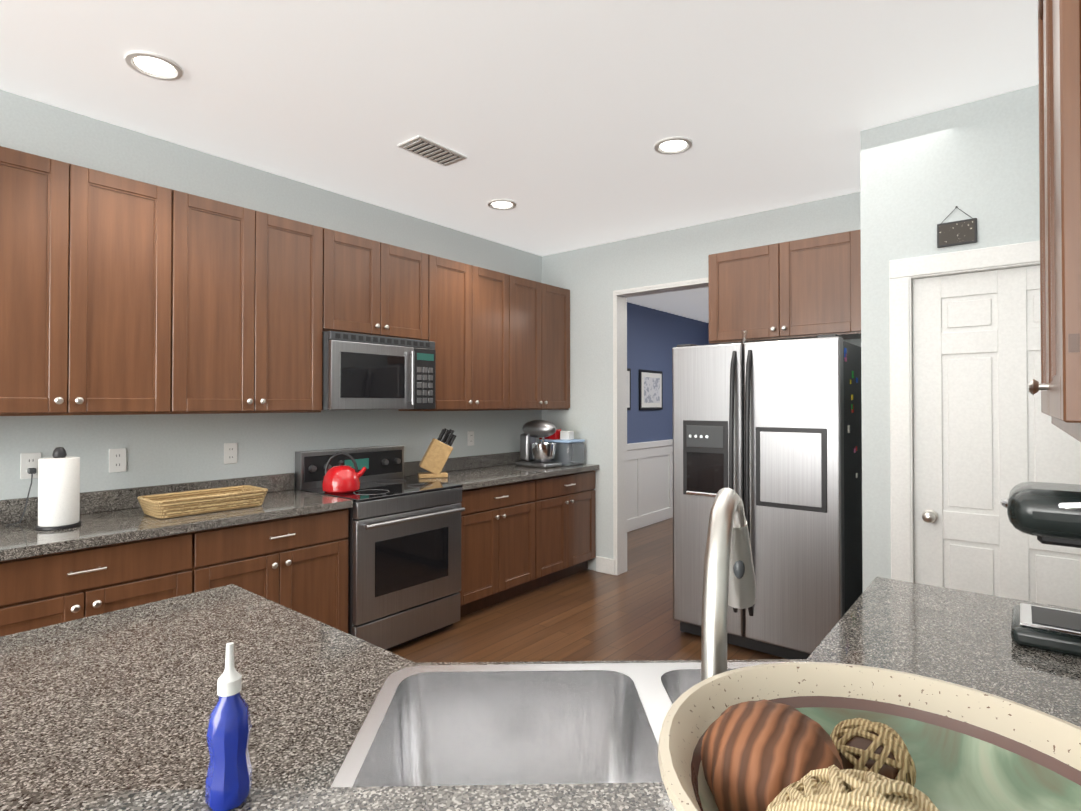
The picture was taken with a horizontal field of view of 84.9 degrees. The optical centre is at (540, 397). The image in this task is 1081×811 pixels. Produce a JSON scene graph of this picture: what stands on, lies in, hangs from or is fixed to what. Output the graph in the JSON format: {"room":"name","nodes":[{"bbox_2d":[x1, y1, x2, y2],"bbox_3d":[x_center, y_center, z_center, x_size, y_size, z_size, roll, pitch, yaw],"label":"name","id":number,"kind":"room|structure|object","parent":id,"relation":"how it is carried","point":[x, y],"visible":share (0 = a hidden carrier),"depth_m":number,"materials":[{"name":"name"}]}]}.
{"room":"kitchen","nodes":[
{"label":"kitchen","id":0,"kind":"room"},
{"bbox_2d":[0,89,706,499],"bbox_3d":[-1.373,0.068,3.882,0.150,2.800,11.640,0,-1,39],"label":"wall","id":1,"kind":"structure","parent":0,"point":[163,449],"depth_m":3.40,"materials":[{"name":"paint"}]},
{"bbox_2d":[5,452,40,525],"bbox_3d":[-2.253,0.393,2.579,0.123,0.297,0.138,0,-1,39],"label":"electrical outlet plate","id":2,"kind":"object","parent":1,"relation":"attached to","point":[28,465],"visible":0.83,"depth_m":2.63,"materials":[{"name":"white plastic"}]},
{"bbox_2d":[0,146,171,415],"bbox_3d":[-2.103,-0.461,2.586,0.358,1.070,0.779,0,-1,39],"label":"upper cabinet","id":3,"kind":"object","parent":1,"relation":"attached to","point":[85,291],"visible":0.98,"depth_m":2.52,"materials":[{"name":"brown wood"}]},
{"bbox_2d":[109,448,125,472],"bbox_3d":[-2.070,0.305,2.895,0.008,0.115,0.072,0,-1,39],"label":"electrical outlet plate","id":4,"kind":"object","parent":1,"relation":"attached to","point":[117,460],"visible":1,"depth_m":2.89,"materials":[{"name":"white plastic"}]},
{"bbox_2d":[224,443,236,463],"bbox_3d":[-1.734,0.310,3.308,0.008,0.115,0.072,0,-1,39],"label":"electrical outlet plate","id":5,"kind":"object","parent":1,"relation":"attached to","point":[230,453],"visible":1,"depth_m":3.30,"materials":[{"name":"white plastic"}]},
{"bbox_2d":[170,189,322,413],"bbox_3d":[-1.611,-0.454,3.191,0.358,1.070,0.779,0,-1,39],"label":"upper cabinet","id":6,"kind":"object","parent":1,"relation":"attached to","point":[246,310],"visible":1,"depth_m":3.05,"materials":[{"name":"brown wood"}]},
{"bbox_2d":[323,228,427,340],"bbox_3d":[-1.118,-0.683,3.798,0.358,0.600,0.779,0,-1,39],"label":"upper cabinet","id":7,"kind":"object","parent":1,"relation":"attached to","point":[373,287],"visible":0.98,"depth_m":3.66,"materials":[{"name":"brown wood"}]},
{"bbox_2d":[322,331,435,409],"bbox_3d":[-1.082,-0.153,3.763,0.449,0.450,0.772,0,-1,39],"label":"microwave","id":8,"kind":"object","parent":7,"relation":"attached to","point":[366,372],"visible":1,"depth_m":3.58,"materials":[{"name":"silver metal"}]},
{"bbox_2d":[398,254,508,410],"bbox_3d":[-0.616,-0.441,4.412,0.358,1.070,0.809,0,-1,39],"label":"upper cabinet","id":9,"kind":"object","parent":1,"relation":"attached to","point":[468,319],"visible":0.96,"depth_m":4.29,"materials":[{"name":"brown wood"}]},
{"bbox_2d":[467,431,473,445],"bbox_3d":[-0.559,0.325,4.750,0.008,0.115,0.072,0,-1,39],"label":"electrical outlet plate","id":10,"kind":"object","parent":1,"relation":"attached to","point":[470,438],"visible":1,"depth_m":4.74,"materials":[{"name":"white plastic"}]},
{"bbox_2d":[507,275,569,409],"bbox_3d":[-0.105,-0.434,5.038,0.358,1.070,0.806,0,-1,39],"label":"upper cabinet","id":11,"kind":"object","parent":1,"relation":"attached to","point":[539,345],"visible":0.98,"depth_m":4.91,"materials":[{"name":"brown wood"}]},
{"bbox_2d":[627,368,630,409],"bbox_3d":[0.905,-0.098,6.542,0.024,0.470,0.340,0,-1,39],"label":"picture frame","id":12,"kind":"object","parent":1,"relation":"attached to","point":[628,388],"visible":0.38,"depth_m":6.63,"materials":[{"name":"black plastic"}]},
{"bbox_2d":[627,439,672,531],"bbox_3d":[1.253,1.009,6.949,0.033,0.985,3.550,0,-1,39],"label":"wainscoting","id":13,"kind":"structure","parent":1,"relation":"attached to","point":[650,483],"depth_m":6.99,"materials":[{"name":"white wood"}]},
{"bbox_2d":[639,369,662,409],"bbox_3d":[1.319,-0.093,7.049,0.024,0.470,0.550,0,-1,39],"label":"picture frame","id":14,"kind":"object","parent":1,"relation":"attached to","point":[650,389],"visible":0.96,"depth_m":7.02,"materials":[{"name":"white paper"}]},
{"bbox_2d":[0,0,1037,255],"bbox_3d":[-0.958,-1.400,1.256,4.130,0.080,8.070,0,-1,39],"label":"ceiling","id":15,"kind":"structure","parent":0,"point":[554,120],"depth_m":2.57,"materials":[{"name":"paint"}]},
{"bbox_2d":[125,50,182,80],"bbox_3d":[-1.561,-1.341,2.392,0.200,0.011,0.200,0,-1,39],"label":"recessed light","id":16,"kind":"object","parent":15,"relation":"in","point":[153,65],"visible":1,"depth_m":2.38,"materials":[{"name":"white"}]},
{"bbox_2d":[397,135,466,165],"bbox_3d":[-0.581,-1.330,3.199,0.180,0.016,0.340,0,-1,39],"label":"ceiling vent","id":17,"kind":"object","parent":15,"relation":"in","point":[419,145],"visible":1,"depth_m":3.17,"materials":[{"name":"grey metal"}]},
{"bbox_2d":[488,199,516,209],"bbox_3d":[-0.262,-1.323,4.049,0.200,0.011,0.200,0,-1,39],"label":"recessed light","id":18,"kind":"object","parent":15,"relation":"in","point":[502,204],"visible":1,"depth_m":4.04,"materials":[{"name":"white"}]},
{"bbox_2d":[654,136,692,153],"bbox_3d":[0.702,-1.333,3.128,0.200,0.011,0.200,0,-1,39],"label":"recessed light","id":19,"kind":"object","parent":15,"relation":"in","point":[674,145],"visible":1,"depth_m":3.12,"materials":[{"name":"white"}]},
{"bbox_2d":[388,518,785,662],"bbox_3d":[0.220,1.486,2.672,4.130,0.060,11.800,0,-1,39],"label":"floor","id":20,"kind":"structure","parent":0,"point":[589,615],"depth_m":3.81,"materials":[{"name":"brown wood"}]},
{"bbox_2d":[0,528,215,636],"bbox_3d":[-2.010,1.020,2.493,0.600,0.868,0.914,0,-1,39],"label":"base cabinet","id":21,"kind":"object","parent":20,"relation":"on","point":[45,590],"depth_m":2.35,"materials":[{"name":"brown wood"}]},
{"bbox_2d":[216,508,348,632],"bbox_3d":[-1.539,1.026,3.072,0.600,0.868,0.847,0,-1,39],"label":"base cabinet","id":22,"kind":"object","parent":20,"relation":"on","point":[299,563],"depth_m":2.98,"materials":[{"name":"brown wood"}]},
{"bbox_2d":[295,445,464,650],"bbox_3d":[-0.978,0.896,3.667,0.715,1.140,0.768,0,-1,39],"label":"range","id":23,"kind":"object","parent":20,"relation":"on","point":[404,560],"visible":0.75,"depth_m":3.49,"materials":[{"name":"silver metal"}]},
{"bbox_2d":[322,452,366,493],"bbox_3d":[-1.169,0.434,3.488,0.216,0.229,0.230,0,-1,39],"label":"kettle","id":24,"kind":"object","parent":23,"relation":"on","point":[340,478],"visible":1,"depth_m":3.42,"materials":[{"name":"red metal"}]},
{"bbox_2d":[459,478,543,616],"bbox_3d":[-0.501,1.039,4.346,0.600,0.868,0.876,0,-1,39],"label":"base cabinet","id":25,"kind":"object","parent":20,"relation":"on","point":[520,538],"depth_m":4.16,"materials":[{"name":"brown wood"}]},
{"bbox_2d":[544,470,595,585],"bbox_3d":[-0.033,1.045,4.920,0.600,0.868,0.874,0,-1,39],"label":"base cabinet","id":26,"kind":"object","parent":20,"relation":"on","point":[569,499],"depth_m":4.78,"materials":[{"name":"brown wood"}]},
{"bbox_2d":[0,451,598,560],"bbox_3d":[-1.238,0.522,3.416,0.636,0.141,4.737,0,-1,39],"label":"countertop","id":27,"kind":"structure","parent":26,"relation":"on","point":[113,516],"depth_m":2.84,"materials":[{"name":"stone"}]},
{"bbox_2d":[36,447,80,530],"bbox_3d":[-2.024,0.373,2.486,0.149,0.335,0.149,0,-1,39],"label":"paper towel holder","id":28,"kind":"object","parent":27,"relation":"on","point":[59,490],"visible":1,"depth_m":2.44,"materials":[{"name":"white paper"}]},
{"bbox_2d":[137,485,267,518],"bbox_3d":[-1.639,0.504,2.894,0.257,0.083,0.521,0,-1,39],"label":"basket","id":29,"kind":"object","parent":27,"relation":"on","point":[175,504],"visible":1,"depth_m":2.83,"materials":[{"name":"wicker"}]},
{"bbox_2d":[418,428,455,477],"bbox_3d":[-0.729,0.387,4.179,0.262,0.344,0.100,0,-1,-16],"label":"knife block","id":30,"kind":"object","parent":27,"relation":"on","point":[436,456],"visible":1,"depth_m":4.13,"materials":[{"name":"brown wood"}]},
{"bbox_2d":[515,420,561,467],"bbox_3d":[-0.015,0.374,4.926,0.352,0.385,0.220,0,-1,39],"label":"stand mixer","id":31,"kind":"object","parent":27,"relation":"on","point":[533,453],"visible":1,"depth_m":4.86,"materials":[{"name":"silver metal"}]},
{"bbox_2d":[540,429,584,465],"bbox_3d":[0.191,0.419,5.093,0.310,0.300,0.240,0,-1,39],"label":"canister","id":32,"kind":"object","parent":27,"relation":"on","point":[569,450],"visible":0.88,"depth_m":4.99,"materials":[{"name":"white plastic"}]},
{"bbox_2d":[672,334,862,658],"bbox_3d":[1.433,0.569,3.656,0.950,1.795,0.938,0,-1,39],"label":"fridge","id":33,"kind":"object","parent":20,"relation":"on","point":[769,433],"visible":0.88,"depth_m":3.27,"materials":[{"name":"silver metal"}]},
{"bbox_2d":[741,330,747,343],"bbox_3d":[1.311,-0.366,3.802,0.068,0.135,0.068,0,-1,39],"label":"vase","id":34,"kind":"object","parent":33,"relation":"on","point":[744,337],"visible":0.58,"depth_m":3.79,"materials":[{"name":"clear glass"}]},
{"bbox_3d":[-0.411,0.918,0.436,1.969,1.028,1.887,0,-1,39],"label":"support","id":35,"kind":"object","parent":20,"relation":"on","visible":0},
{"bbox_2d":[0,782,675,810],"bbox_3d":[-0.354,0.380,0.298,2.662,0.040,0.497,0,-1,-1],"label":"bar","id":36,"kind":"object","parent":35,"relation":"on","point":[652,796],"depth_m":0.53,"materials":[{"name":"stone"}]},
{"bbox_2d":[205,642,251,810],"bbox_3d":[-0.280,0.292,0.533,0.037,0.140,0.035,0,-1,39],"label":"bottle","id":37,"kind":"object","parent":36,"relation":"on","point":[228,784],"visible":1,"depth_m":0.52,"materials":[{"name":"blue plastic"}]},
{"bbox_2d":[658,662,1080,810],"bbox_3d":[0.258,0.288,0.405,0.348,0.145,0.348,0,-1,39],"label":"decorative bowl","id":38,"kind":"object","parent":36,"relation":"on","point":[804,736],"visible":1,"depth_m":0.47,"materials":[{"name":"ceramic"}]},
{"bbox_3d":[-0.072,1.004,0.990,2.087,0.868,2.504,0,-1,39],"label":"base cabinet","id":39,"kind":"object","parent":20,"relation":"on","visible":0},
{"bbox_2d":[0,577,1080,791],"bbox_3d":[-0.072,0.547,0.995,2.147,0.040,2.564,0,-1,39],"label":"countertop","id":40,"kind":"structure","parent":39,"relation":"on","point":[124,699],"depth_m":1.13,"materials":[{"name":"stone"}]},
{"bbox_2d":[331,661,806,786],"bbox_3d":[0.156,0.624,0.917,0.876,0.208,0.491,0,-1,-1],"label":"sink","id":41,"kind":"object","parent":40,"relation":"in","point":[450,725],"visible":0.48,"depth_m":1.12,"materials":[{"name":"metal"}]},
{"bbox_2d":[701,488,755,680],"bbox_3d":[0.247,0.316,0.702,0.136,0.413,0.235,0,-1,39],"label":"faucet","id":42,"kind":"object","parent":40,"relation":"on","point":[729,577],"visible":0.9,"depth_m":0.66,"materials":[{"name":"silver metal"}]},
{"bbox_2d":[1000,482,1080,656],"bbox_3d":[1.217,0.359,1.258,0.374,0.339,0.311,0,-1,39],"label":"stand mixer","id":43,"kind":"object","parent":40,"relation":"on","point":[1047,513],"visible":1,"depth_m":1.24,"materials":[{"name":"grey metal"}]},
{"bbox_2d":[627,287,708,322],"bbox_3d":[2.768,-1.131,5.828,4.130,0.080,3.730,0,-1,39],"label":"ceiling","id":44,"kind":"structure","parent":0,"point":[692,303],"depth_m":6.70,"materials":[{"name":"white paint"}]},
{"bbox_2d":[542,191,860,570],"bbox_3d":[1.601,0.033,4.264,3.980,2.880,0.150,0,-1,39],"label":"wall","id":45,"kind":"structure","parent":0,"point":[592,278],"depth_m":4.99,"materials":[{"name":"paint"}]},
{"bbox_2d":[596,556,614,574],"bbox_3d":[0.550,1.415,4.996,0.187,0.130,0.019,0,-1,39],"label":"baseboard","id":46,"kind":"structure","parent":45,"relation":"attached to","point":[605,565],"depth_m":4.99,"materials":[{"name":"white wood"}]},
{"bbox_2d":[613,277,708,574],"bbox_3d":[1.035,0.286,4.723,0.964,2.382,0.162,0,-1,39],"label":"door frame","id":47,"kind":"structure","parent":45,"relation":"attached to","point":[619,428],"depth_m":4.96,"materials":[{"name":"white wood"}]},
{"bbox_2d":[708,229,860,344],"bbox_3d":[1.629,-0.691,3.919,0.959,0.620,0.358,0,-1,39],"label":"upper cabinet","id":48,"kind":"object","parent":45,"relation":"attached to","point":[803,288],"visible":0.92,"depth_m":3.77,"materials":[{"name":"brown wood"}]},
{"bbox_2d":[707,323,713,344],"bbox_3d":[3.899,0.214,7.202,4.130,2.580,0.150,0,-1,39],"label":"wall","id":49,"kind":"structure","parent":0,"point":[707,323],"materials":[{"name":"paint"}]},
{"bbox_2d":[860,84,1039,591],"bbox_3d":[2.027,0.055,2.673,1.010,2.800,0.100,0,-1,39],"label":"wall","id":50,"kind":"structure","parent":0,"point":[922,176],"depth_m":2.79,"materials":[{"name":"paint"}]},
{"bbox_2d":[937,206,976,247],"bbox_3d":[1.905,-0.789,2.706,0.150,0.179,0.014,0,-1,39],"label":"hanging sign","id":51,"kind":"object","parent":50,"relation":"attached to","point":[960,232],"visible":1,"depth_m":2.70,"materials":[{"name":"black plastic"}]},
{"bbox_2d":[889,240,1039,582],"bbox_3d":[2.070,0.393,2.624,0.883,2.125,0.116,0,-1,39],"label":"door frame","id":52,"kind":"structure","parent":50,"relation":"attached to","point":[1017,255],"depth_m":2.82,"materials":[{"name":"white wood"}]},
{"bbox_2d":[912,265,1080,609],"bbox_3d":[2.071,0.435,2.588,0.748,2.016,0.110,0,-1,39],"label":"pantry door","id":53,"kind":"structure","parent":50,"relation":"in","point":[988,435],"depth_m":2.67,"materials":[{"name":"white wood"}]},
{"bbox_3d":[0.538,0.026,-0.074,0.150,2.800,7.920,0,-1,39],"label":"wall","id":54,"kind":"structure","parent":0,"visible":0},
{"bbox_2d":[1029,0,1080,441],"bbox_3d":[1.087,-0.486,1.026,0.376,1.092,1.070,0,-1,39],"label":"upper cabinet","id":55,"kind":"object","parent":54,"relation":"attached to","point":[1059,70],"visible":1,"depth_m":0.74,"materials":[{"name":"brown wood"}]}
]}

